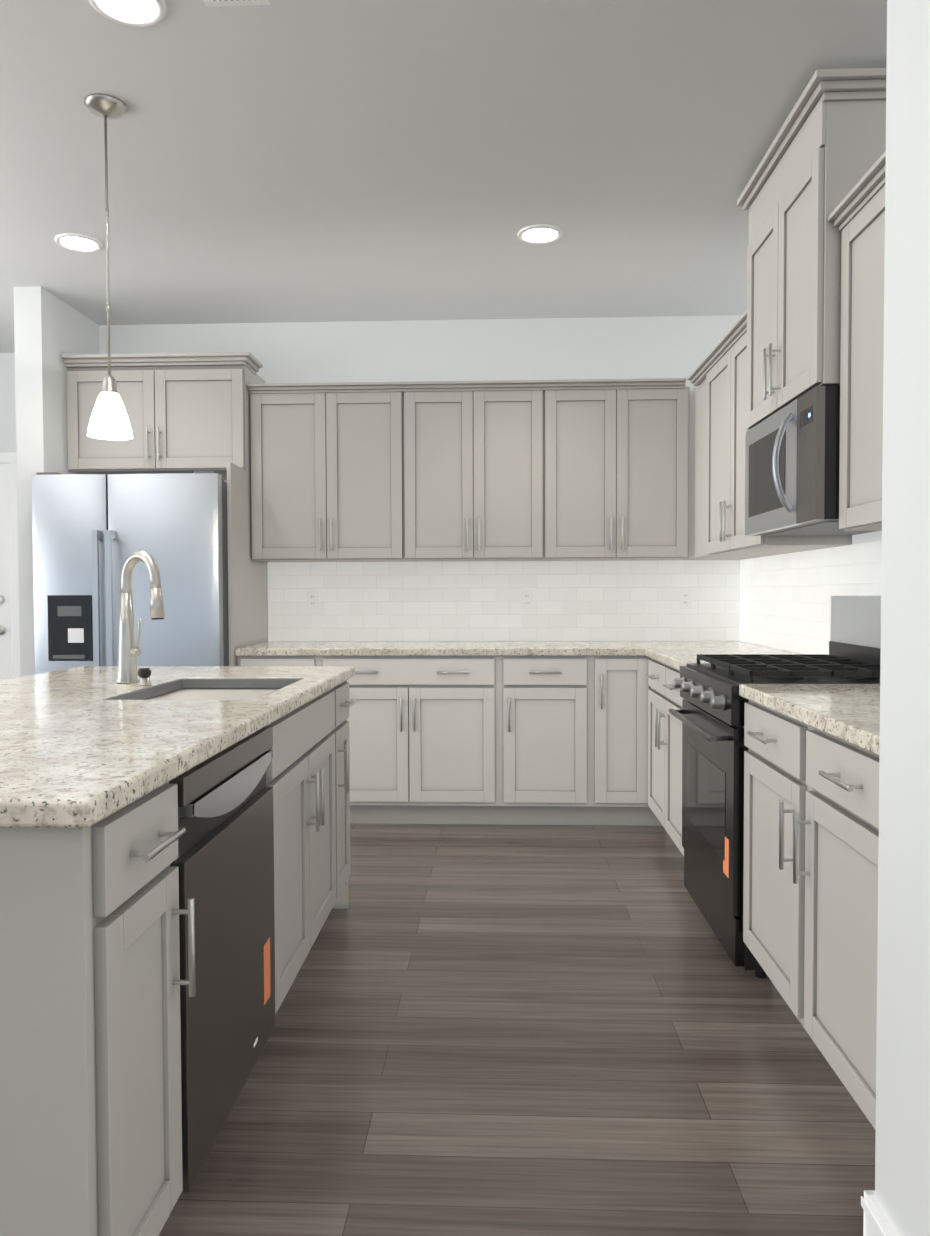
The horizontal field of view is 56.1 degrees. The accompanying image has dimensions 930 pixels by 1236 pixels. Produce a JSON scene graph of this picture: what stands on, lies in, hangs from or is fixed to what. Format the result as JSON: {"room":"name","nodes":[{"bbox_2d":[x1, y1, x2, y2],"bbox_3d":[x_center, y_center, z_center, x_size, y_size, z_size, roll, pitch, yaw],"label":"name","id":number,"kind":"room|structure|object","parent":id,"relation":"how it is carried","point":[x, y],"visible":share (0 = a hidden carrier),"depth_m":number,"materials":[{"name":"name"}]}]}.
{"room":"kitchen","nodes":[
{"label":"kitchen","id":0,"kind":"room"},
{"bbox_2d":[0,353,11,463],"bbox_3d":[-4.651,-0.329,5.759,5.140,2.740,0.120,0,2,2],"label":"wall","id":1,"kind":"structure","parent":0,"point":[5,440],"depth_m":5.60,"materials":[{"name":"white paint"}]},
{"bbox_2d":[0,453,19,679],"bbox_3d":[-3.344,-0.009,5.613,0.984,2.100,0.084,0,2,2],"label":"entry door","id":2,"kind":"structure","parent":1,"relation":"in","point":[9,627],"depth_m":5.61,"materials":[{"name":"white"}]},
{"bbox_2d":[8,286,99,676],"bbox_3d":[-2.188,-0.308,4.751,0.140,2.740,0.640,0,2,2],"label":"wall","id":3,"kind":"structure","parent":0,"point":[33,390],"depth_m":4.43,"materials":[{"name":"white paint"}]},
{"bbox_2d":[100,315,739,641],"bbox_3d":[-0.280,-0.323,5.056,3.650,2.740,0.120,0,2,2],"label":"wall","id":4,"kind":"structure","parent":0,"point":[664,346],"depth_m":4.95,"materials":[{"name":"white paint"}]},
{"bbox_2d":[247,381,418,561],"bbox_3d":[-0.701,-0.783,4.823,0.888,0.930,0.346,0,2,2],"label":"upper cabinet","id":5,"kind":"object","parent":4,"relation":"attached to","point":[335,466],"depth_m":4.66,"materials":[{"name":"paint"}]},
{"bbox_2d":[419,380,558,560],"bbox_3d":[0.050,-0.784,4.793,0.875,0.930,0.346,0,2,2],"label":"upper cabinet","id":6,"kind":"object","parent":4,"relation":"attached to","point":[554,470],"depth_m":4.62,"materials":[{"name":"paint"}]},
{"bbox_2d":[268,560,735,640],"bbox_3d":[0.199,-0.096,4.980,2.670,0.458,0.005,0,2,2],"label":"tile backsplash","id":7,"kind":"structure","parent":4,"relation":"attached to","point":[615,600],"depth_m":4.98,"materials":[{"name":"white tile"}]},
{"bbox_2d":[306,590,318,609],"bbox_3d":[-0.876,-0.103,5.016,0.070,0.115,0.007,0,2,2],"label":"wall outlet","id":8,"kind":"object","parent":7,"relation":"attached to","point":[312,599],"visible":1,"depth_m":5.01,"materials":[{"name":"white plastic"}]},
{"bbox_2d":[521,589,532,609],"bbox_3d":[0.353,-0.105,4.967,0.070,0.115,0.007,0,2,2],"label":"wall outlet","id":9,"kind":"object","parent":7,"relation":"attached to","point":[526,599],"visible":1,"depth_m":4.96,"materials":[{"name":"white plastic"}]},
{"bbox_2d":[679,589,691,608],"bbox_3d":[1.247,-0.107,4.932,0.070,0.115,0.007,0,2,2],"label":"wall outlet","id":10,"kind":"object","parent":7,"relation":"attached to","point":[685,598],"visible":1,"depth_m":4.93,"materials":[{"name":"white plastic"}]},
{"bbox_2d":[559,378,689,560],"bbox_3d":[0.774,-0.786,4.764,0.830,0.930,0.346,0,2,2],"label":"upper cabinet","id":11,"kind":"object","parent":4,"relation":"attached to","point":[624,444],"depth_m":4.59,"materials":[{"name":"paint"}]},
{"bbox_2d":[0,0,886,352],"bbox_3d":[-2.351,-1.627,1.215,10.100,0.100,11.500,0,2,2],"label":"ceiling","id":12,"kind":"structure","parent":0,"point":[336,160],"depth_m":3.06,"materials":[{"name":"white paint"}]},
{"bbox_2d":[54,233,102,251],"bbox_3d":[-1.700,-1.648,3.838,0.196,0.011,0.196,0,2,2],"label":"recessed light","id":13,"kind":"object","parent":12,"relation":"in","point":[77,242],"visible":0.98,"depth_m":3.83,"materials":[{"name":"white"}]},
{"bbox_2d":[84,94,132,439],"bbox_3d":[-1.137,-1.103,2.776,0.136,1.044,0.136,0,2,2],"label":"pendant light","id":14,"kind":"object","parent":12,"relation":"hanging from","point":[109,419],"visible":0.98,"depth_m":2.76,"materials":[{"name":"white glass"}]},
{"bbox_2d":[89,0,165,26],"bbox_3d":[-0.882,-1.606,2.277,0.196,0.011,0.196,0,2,2],"label":"recessed light","id":15,"kind":"object","parent":12,"relation":"in","point":[139,13],"visible":1,"depth_m":2.31,"materials":[{"name":"white"}]},
{"bbox_2d":[203,0,269,6],"bbox_3d":[-0.603,-1.603,2.143,0.170,0.011,0.300,0,2,2],"label":"ceiling vent","id":16,"kind":"object","parent":12,"relation":"in","point":[210,3],"visible":1,"depth_m":2.28,"materials":[{"name":"white"}]},
{"bbox_2d":[517,224,562,243],"bbox_3d":[0.324,-1.653,3.765,0.196,0.011,0.196,0,2,2],"label":"recessed light","id":17,"kind":"object","parent":12,"relation":"in","point":[540,234],"visible":0.98,"depth_m":3.76,"materials":[{"name":"white"}]},
{"bbox_2d":[159,824,875,1235],"bbox_3d":[-2.341,1.211,1.296,10.100,0.100,11.500,0,2,2],"label":"floor","id":18,"kind":"structure","parent":0,"point":[533,1030],"depth_m":2.16,"materials":[{"name":"brown wood"}]},
{"bbox_2d":[0,784,195,1235],"bbox_3d":[-0.871,0.716,1.396,0.732,0.876,0.327,0,2,2],"label":"base cabinet","id":19,"kind":"object","parent":18,"relation":"on","point":[91,1101],"depth_m":1.24,"materials":[{"name":"paint"}]},
{"bbox_2d":[0,666,354,833],"bbox_3d":[-0.992,0.234,2.261,1.064,0.038,2.150,0,2,2],"label":"countertop","id":20,"kind":"structure","parent":19,"relation":"on","point":[80,748],"depth_m":1.79,"materials":[{"name":"beige stone"}]},
{"bbox_2d":[116,551,164,685],"bbox_3d":[-0.997,-0.001,2.666,0.212,0.408,0.068,1,2,40],"label":"faucet","id":21,"kind":"object","parent":20,"relation":"on","point":[129,651],"visible":1,"depth_m":2.69,"materials":[{"name":"silver metal"}]},
{"bbox_2d":[148,686,271,697],"bbox_3d":[-0.741,0.347,2.580,0.424,0.232,0.604,0,2,2],"label":"sink","id":22,"kind":"object","parent":20,"relation":"in","point":[177,691],"depth_m":2.78,"materials":[{"name":"silver metal"}]},
{"bbox_2d":[31,471,228,673],"bbox_3d":[-1.651,0.168,4.632,0.924,1.790,0.823,0,2,2],"label":"refrigerator","id":23,"kind":"object","parent":18,"relation":"on","point":[91,533],"visible":0.58,"depth_m":4.27,"materials":[{"name":"grey metal"}]},
{"bbox_2d":[61,352,267,665],"bbox_3d":[-1.609,-0.162,4.716,0.998,2.446,0.667,0,2,2],"label":"tall cabinet","id":24,"kind":"object","parent":18,"relation":"on","point":[188,412],"visible":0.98,"depth_m":4.60,"materials":[{"name":"paint"}]},
{"bbox_2d":[192,686,343,1014],"bbox_3d":[-0.808,0.680,2.622,0.702,0.876,0.909,0,2,2],"label":"base cabinet","id":25,"kind":"object","parent":18,"relation":"on","point":[305,772],"depth_m":2.52,"materials":[{"name":"paint"}]},
{"bbox_2d":[169,726,275,1192],"bbox_3d":[-0.776,0.701,1.861,0.600,0.854,0.604,0,2,2],"label":"dishwasher","id":26,"kind":"object","parent":25,"relation":"in","point":[224,861],"visible":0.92,"depth_m":1.76,"materials":[{"name":"black metal"}]},
{"bbox_2d":[236,653,319,665],"bbox_3d":[-0.936,0.620,4.729,0.420,0.876,0.621,0,2,2],"label":"base cabinet","id":27,"kind":"object","parent":18,"relation":"on","point":[243,659],"depth_m":4.41,"materials":[{"name":"paint"}]},
{"bbox_2d":[344,682,355,908],"bbox_3d":[-0.803,0.666,3.126,0.732,0.876,0.376,0,2,2],"label":"base cabinet","id":28,"kind":"object","parent":18,"relation":"on","point":[346,684],"depth_m":3.21,"materials":[{"name":"paint"}]},
{"bbox_2d":[320,653,503,824],"bbox_3d":[-0.272,0.619,4.703,0.910,0.876,0.621,0,2,2],"label":"base cabinet","id":29,"kind":"object","parent":18,"relation":"on","point":[426,738],"depth_m":4.40,"materials":[{"name":"paint"}]},
{"bbox_2d":[236,641,769,652],"bbox_3d":[0.195,0.161,4.666,2.688,0.038,0.632,0,2,2],"label":"countertop","id":30,"kind":"structure","parent":29,"relation":"on","point":[406,646],"depth_m":4.48,"materials":[{"name":"beige stone"}]},
{"bbox_2d":[500,653,595,824],"bbox_3d":[0.413,0.617,4.676,0.460,0.876,0.621,0,2,2],"label":"base cabinet","id":31,"kind":"object","parent":18,"relation":"on","point":[506,732],"depth_m":4.37,"materials":[{"name":"paint"}]},
{"bbox_2d":[596,653,651,825],"bbox_3d":[0.785,0.617,4.661,0.286,0.876,0.621,0,2,2],"label":"base cabinet","id":32,"kind":"object","parent":18,"relation":"on","point":[622,687],"depth_m":4.36,"materials":[{"name":"paint"}]},
{"bbox_2d":[652,811,661,825],"bbox_3d":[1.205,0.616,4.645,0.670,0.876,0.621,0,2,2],"label":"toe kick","id":33,"kind":"object","parent":18,"relation":"on","point":[655,822],"depth_m":4.45,"materials":[{"name":"paint"}]},
{"bbox_2d":[645,656,683,855],"bbox_3d":[1.198,0.638,3.876,0.621,0.875,0.951,0,2,2],"label":"base cabinet","id":34,"kind":"object","parent":18,"relation":"on","point":[664,729],"depth_m":3.86,"materials":[{"name":"paint"}]},
{"bbox_2d":[646,648,799,667],"bbox_3d":[1.191,0.181,3.848,0.632,0.038,0.921,0,2,2],"label":"countertop","id":35,"kind":"structure","parent":34,"relation":"on","point":[679,656],"depth_m":4.00,"materials":[{"name":"beige stone"}]},
{"bbox_2d":[739,692,792,1011],"bbox_3d":[1.139,0.681,2.373,0.621,0.876,0.526,0,2,2],"label":"base cabinet","id":36,"kind":"object","parent":18,"relation":"on","point":[768,730],"depth_m":2.39,"materials":[{"name":"paint"}]},
{"bbox_2d":[669,596,880,978],"bbox_3d":[1.120,0.513,3.016,0.702,1.175,0.754,0,2,2],"label":"gas range","id":37,"kind":"object","parent":18,"relation":"on","point":[710,715],"visible":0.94,"depth_m":2.92,"materials":[{"name":"black metal"}]},
{"bbox_2d":[793,716,879,1130],"bbox_3d":[1.117,0.697,1.807,0.621,0.876,0.607,0,2,2],"label":"base cabinet","id":38,"kind":"object","parent":18,"relation":"on","point":[811,845],"depth_m":1.91,"materials":[{"name":"paint"}]},
{"bbox_2d":[739,684,879,747],"bbox_3d":[1.120,0.233,2.057,0.632,0.038,1.133,0,2,2],"label":"countertop","id":39,"kind":"structure","parent":38,"relation":"on","point":[852,710],"depth_m":2.18,"materials":[{"name":"beige stone"}]},
{"bbox_2d":[740,315,863,653],"bbox_3d":[1.431,-0.190,0.201,0.120,2.740,9.690,0,2,2],"label":"wall","id":40,"kind":"structure","parent":0,"point":[858,538],"depth_m":3.33,"materials":[{"name":"white paint"}]},
{"bbox_2d":[682,364,701,559],"bbox_3d":[1.365,-0.782,4.563,0.346,0.930,0.701,0,2,2],"label":"upper cabinet","id":41,"kind":"object","parent":40,"relation":"attached to","point":[695,457],"depth_m":4.57,"materials":[{"name":"paint"}]},
{"bbox_2d":[702,320,851,559],"bbox_3d":[1.336,-0.760,3.812,0.346,0.930,0.916,0,2,2],"label":"upper cabinet","id":42,"kind":"object","parent":40,"relation":"attached to","point":[723,442],"depth_m":3.87,"materials":[{"name":"paint"}]},
{"bbox_2d":[736,540,881,654],"bbox_3d":[1.485,-0.049,3.200,0.006,0.458,3.462,0,2,2],"label":"tile backsplash","id":43,"kind":"structure","parent":40,"relation":"attached to","point":[781,601],"depth_m":3.93,"materials":[{"name":"white tile"}]},
{"bbox_2d":[742,76,885,435],"bbox_3d":[1.270,-1.148,2.963,0.409,0.874,0.761,0,2,2],"label":"upper cabinet","id":44,"kind":"object","parent":40,"relation":"attached to","point":[811,198],"depth_m":2.74,"materials":[{"name":"paint"}]},
{"bbox_2d":[745,386,874,535],"bbox_3d":[1.240,-0.504,2.983,0.470,0.402,0.754,0,2,2],"label":"microwave","id":45,"kind":"object","parent":44,"relation":"attached to","point":[792,453],"visible":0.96,"depth_m":2.82,"materials":[{"name":"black metal"}]},
{"bbox_2d":[830,156,885,535],"bbox_3d":[1.265,-0.709,2.025,0.346,0.930,1.135,0,2,2],"label":"upper cabinet","id":46,"kind":"object","parent":40,"relation":"attached to","point":[859,342],"depth_m":2.45,"materials":[{"name":"paint"}]},
{"bbox_2d":[864,0,929,1235],"bbox_3d":[0.648,-0.137,-1.560,0.110,2.740,6.105,0,2,2],"label":"wall","id":47,"kind":"structure","parent":0,"point":[902,1138],"depth_m":1.41,"materials":[{"name":"white paint"}]},
{"bbox_2d":[861,1190,898,1235],"bbox_3d":[0.590,1.164,-1.508,0.040,0.135,6.132,0,2,2],"label":"baseboard","id":48,"kind":"structure","parent":47,"relation":"attached to","point":[876,1221],"depth_m":1.46,"materials":[{"name":"white wood"}]}
]}

